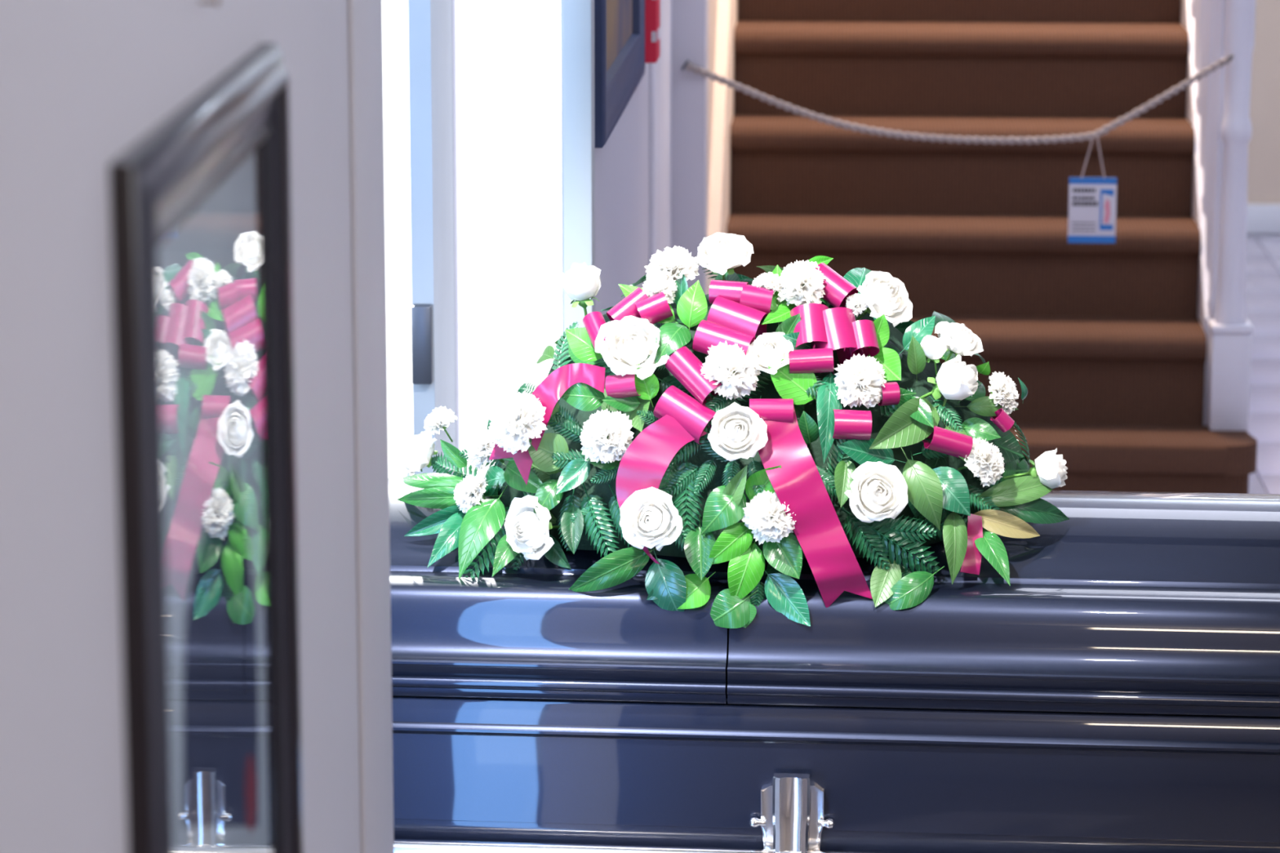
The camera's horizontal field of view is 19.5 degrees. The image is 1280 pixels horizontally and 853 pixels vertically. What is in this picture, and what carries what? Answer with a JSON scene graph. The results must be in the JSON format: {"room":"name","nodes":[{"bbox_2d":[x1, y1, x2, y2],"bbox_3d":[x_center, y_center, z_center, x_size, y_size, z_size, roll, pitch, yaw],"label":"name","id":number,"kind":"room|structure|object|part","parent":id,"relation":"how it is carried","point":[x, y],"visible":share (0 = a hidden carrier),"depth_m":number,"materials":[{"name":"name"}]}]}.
{"room":"funeral home","nodes":[
{"label":"funeral home","id":0,"kind":"room"},
{"bbox_2d":[0,0,360,852],"bbox_3d":[-0.383,0.374,0.422,0.120,2.900,6.665,0,11,1],"label":"wall","id":1,"kind":"structure","parent":0,"point":[82,82],"depth_m":2.00,"materials":[{"name":"paint"}]},
{"bbox_2d":[109,42,302,852],"bbox_3d":[-0.272,0.288,2.481,0.022,1.020,0.698,0,11,1],"label":"mirror","id":2,"kind":"object","parent":1,"relation":"attached to","point":[201,207],"visible":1,"depth_m":2.43,"materials":[{"name":"mirror"}]},
{"bbox_3d":[-0.276,0.288,2.481,0.002,0.900,0.578,0,11,2],"label":"glass pane","id":3,"kind":"part","parent":2,"relation":"part of","materials":[{"name":"glass"}]},
{"bbox_2d":[200,0,219,5],"bbox_3d":[-0.278,-0.273,2.397,0.016,0.006,0.006,0,11,1],"label":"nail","id":4,"kind":"object","parent":1,"relation":"attached to","point":[216,2],"visible":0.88,"depth_m":2.40,"materials":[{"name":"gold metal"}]},
{"bbox_2d":[347,0,394,852],"bbox_3d":[-0.258,-0.249,3.541,0.005,2.900,0.302,0,11,1],"label":"trim","id":5,"kind":"structure","parent":1,"relation":"attached to","point":[365,17],"depth_m":3.56,"materials":[{"name":"paint"}]},
{"bbox_2d":[560,0,648,336],"bbox_3d":[-0.030,-0.923,6.912,0.033,2.900,2.550,1,11,3],"label":"wall","id":6,"kind":"structure","parent":0,"point":[622,164],"depth_m":6.74,"materials":[{"name":"paint"}]},
{"bbox_2d":[594,0,644,147],"bbox_3d":[-0.035,-1.010,6.302,0.030,0.950,1.092,1,11,3],"label":"framed picture","id":7,"kind":"object","parent":6,"relation":"attached to","point":[619,24],"visible":0.94,"depth_m":6.24,"materials":[{"name":"blue paint"}]},
{"bbox_2d":[606,0,632,71],"bbox_3d":[-0.045,-1.010,6.303,0.009,0.790,0.932,1,11,3],"label":"print","id":8,"kind":"object","parent":7,"relation":"attached to","point":[619,12],"depth_m":6.41,"materials":[{"name":"brown paper"}]},
{"bbox_2d":[644,0,660,62],"bbox_3d":[0.016,-0.877,7.097,0.041,0.360,0.121,1,11,3],"label":"alarm pull station","id":9,"kind":"object","parent":6,"relation":"attached to","point":[652,7],"visible":0.71,"depth_m":7.06,"materials":[{"name":"red plastic"}]},
{"bbox_2d":[648,0,671,266],"bbox_3d":[0.044,-1.102,7.806,0.013,2.900,0.680,1,11,3],"label":"trim","id":10,"kind":"structure","parent":6,"relation":"attached to","point":[660,72],"depth_m":7.80,"materials":[{"name":"white paint"}]},
{"bbox_2d":[707,0,718,227],"bbox_3d":[0.187,-1.476,9.674,0.100,2.900,2.860,1,11,3],"label":"wall","id":11,"kind":"structure","parent":0,"point":[713,4],"depth_m":8.52,"materials":[{"name":"beige paint"}]},
{"bbox_2d":[671,0,708,294],"bbox_3d":[0.056,-1.183,8.208,0.186,2.900,0.140,1,11,3],"label":"trim","id":12,"kind":"structure","parent":11,"relation":"attached to","point":[690,18],"depth_m":8.24,"materials":[{"name":"paint"}]},
{"bbox_2d":[1245,234,1279,493],"bbox_3d":[1.980,-0.100,10.434,3.650,0.104,9.300,1,11,3],"label":"floor","id":13,"kind":"structure","parent":0,"point":[1263,251],"depth_m":10.69,"materials":[{"name":"tile"}]},
{"bbox_2d":[706,0,1257,493],"bbox_3d":[0.850,-1.466,9.473,1.247,2.959,2.780,1,11,3],"label":"staircase","id":14,"kind":"structure","parent":13,"relation":"on","point":[1131,354],"depth_m":8.95,"materials":[{"name":"brown carpet"}]},
{"bbox_2d":[681,53,1233,144],"bbox_3d":[0.709,-0.725,8.303,1.255,0.203,0.052,-2,11,-9],"label":"rope","id":15,"kind":"object","parent":14,"relation":"attached to","point":[1220,63],"visible":1,"depth_m":8.32,"materials":[{"name":"grey fabric"}]},
{"bbox_2d":[1067,135,1116,243],"bbox_3d":[1.016,-0.532,8.374,0.106,0.242,0.005,1,11,3],"label":"card","id":16,"kind":"object","parent":15,"relation":"hanging from","point":[1092,201],"visible":1,"depth_m":8.38,"materials":[{"name":"grey"}]},
{"bbox_3d":[1.002,-0.603,8.361,0.029,0.097,0.004,0,11,1],"label":"cord","id":17,"kind":"part","parent":16,"relation":"part of","materials":[{"name":"white fabric"}]},
{"bbox_3d":[1.032,-0.603,8.359,0.023,0.097,0.004,1,11,6],"label":"cord","id":18,"kind":"part","parent":16,"relation":"part of","materials":[{"name":"white fabric"}]},
{"bbox_3d":[1.353,-0.530,8.496,0.096,1.085,0.096,1,11,3],"label":"newel post","id":19,"kind":"part","parent":14,"relation":"part of","materials":[{"name":"white paint"}]},
{"bbox_2d":[1247,0,1279,204],"bbox_3d":[2.116,-2.110,12.844,3.700,2.900,0.121,1,11,3],"label":"wall","id":20,"kind":"structure","parent":0,"point":[1264,145],"depth_m":12.98,"materials":[{"name":"beige paint"}]},
{"bbox_2d":[1246,204,1279,234],"bbox_3d":[2.661,-0.719,13.013,2.000,0.105,0.031,1,11,3],"label":"baseboard","id":21,"kind":"structure","parent":20,"relation":"attached to","point":[1262,219],"depth_m":13.03,"materials":[{"name":"white paint"}]},
{"bbox_3d":[0.076,1.655,1.666,5.500,0.100,8.820,0,11,1],"label":"floor","id":22,"kind":"structure","parent":0,"visible":0},
{"bbox_3d":[0.140,0.713,5.286,1.700,0.329,0.460,1,11,5],"label":"casket bier","id":23,"kind":"object","parent":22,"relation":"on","visible":0},
{"bbox_2d":[388,477,1279,852],"bbox_3d":[0.138,0.324,5.180,2.122,0.475,0.658,1,11,5],"label":"casket","id":24,"kind":"object","parent":23,"relation":"on","point":[1121,694],"visible":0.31,"depth_m":4.93,"materials":[{"name":"paint"}]},
{"bbox_3d":[-0.388,0.188,5.229,1.057,0.229,0.597,1,11,5],"label":"lid panel","id":25,"kind":"part","parent":24,"relation":"part of","materials":[{"name":"paint"}]},
{"bbox_2d":[397,232,1069,628],"bbox_3d":[0.119,-0.024,5.104,0.902,0.497,0.533,-1,11,-4],"label":"casket spray","id":26,"kind":"object","parent":24,"relation":"on","point":[788,415],"visible":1,"depth_m":4.93,"materials":[{"name":"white plant"}]},
{"bbox_3d":[0.156,0.522,4.924,0.023,0.014,0.014,1,11,5],"label":"knob","id":27,"kind":"part","parent":24,"relation":"part of","materials":[{"name":"silver metal"}]},
{"bbox_3d":[0.245,0.523,4.916,0.023,0.014,0.014,1,11,5],"label":"knob","id":28,"kind":"part","parent":24,"relation":"part of","materials":[{"name":"silver metal"}]},
{"bbox_3d":[0.668,0.207,5.137,1.057,0.229,0.597,1,11,5],"label":"lid panel","id":29,"kind":"part","parent":24,"relation":"part of","materials":[{"name":"paint"}]},
{"label":"outside","id":30,"kind":"structure","parent":0,"visible":0},
{"bbox_2d":[382,0,562,478],"bbox_3d":[-4.256,-1.534,17.996,8.780,0.150,24.280,0,11,1],"label":"ground","id":31,"kind":"structure","parent":30,"point":[508,51],"depth_m":14.15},
{"bbox_2d":[452,0,460,450],"bbox_3d":[-0.349,-0.569,6.544,0.052,2.450,0.080,0,11,1],"label":"trim","id":32,"kind":"structure","parent":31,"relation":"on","point":[454,2],"depth_m":6.57,"materials":[{"name":"white paint"}]},
{"bbox_2d":[408,0,456,475],"bbox_3d":[-0.342,-0.475,6.150,0.034,2.300,0.729,0,11,0],"label":"door","id":33,"kind":"structure","parent":32,"relation":"attached to","point":[429,21],"depth_m":5.89,"materials":[{"name":"paint"}]},
{"bbox_3d":[-1.351,-0.676,5.675,2.472,2.900,0.100,0,11,1],"label":"wall","id":34,"kind":"structure","parent":0,"visible":0},
{"bbox_2d":[562,0,595,333],"bbox_3d":[-0.093,-0.672,5.656,0.045,2.900,0.130,0,11,1],"label":"trim","id":35,"kind":"structure","parent":34,"relation":"attached to","point":[578,15],"depth_m":5.64,"materials":[{"name":"grey paint"}]}
]}

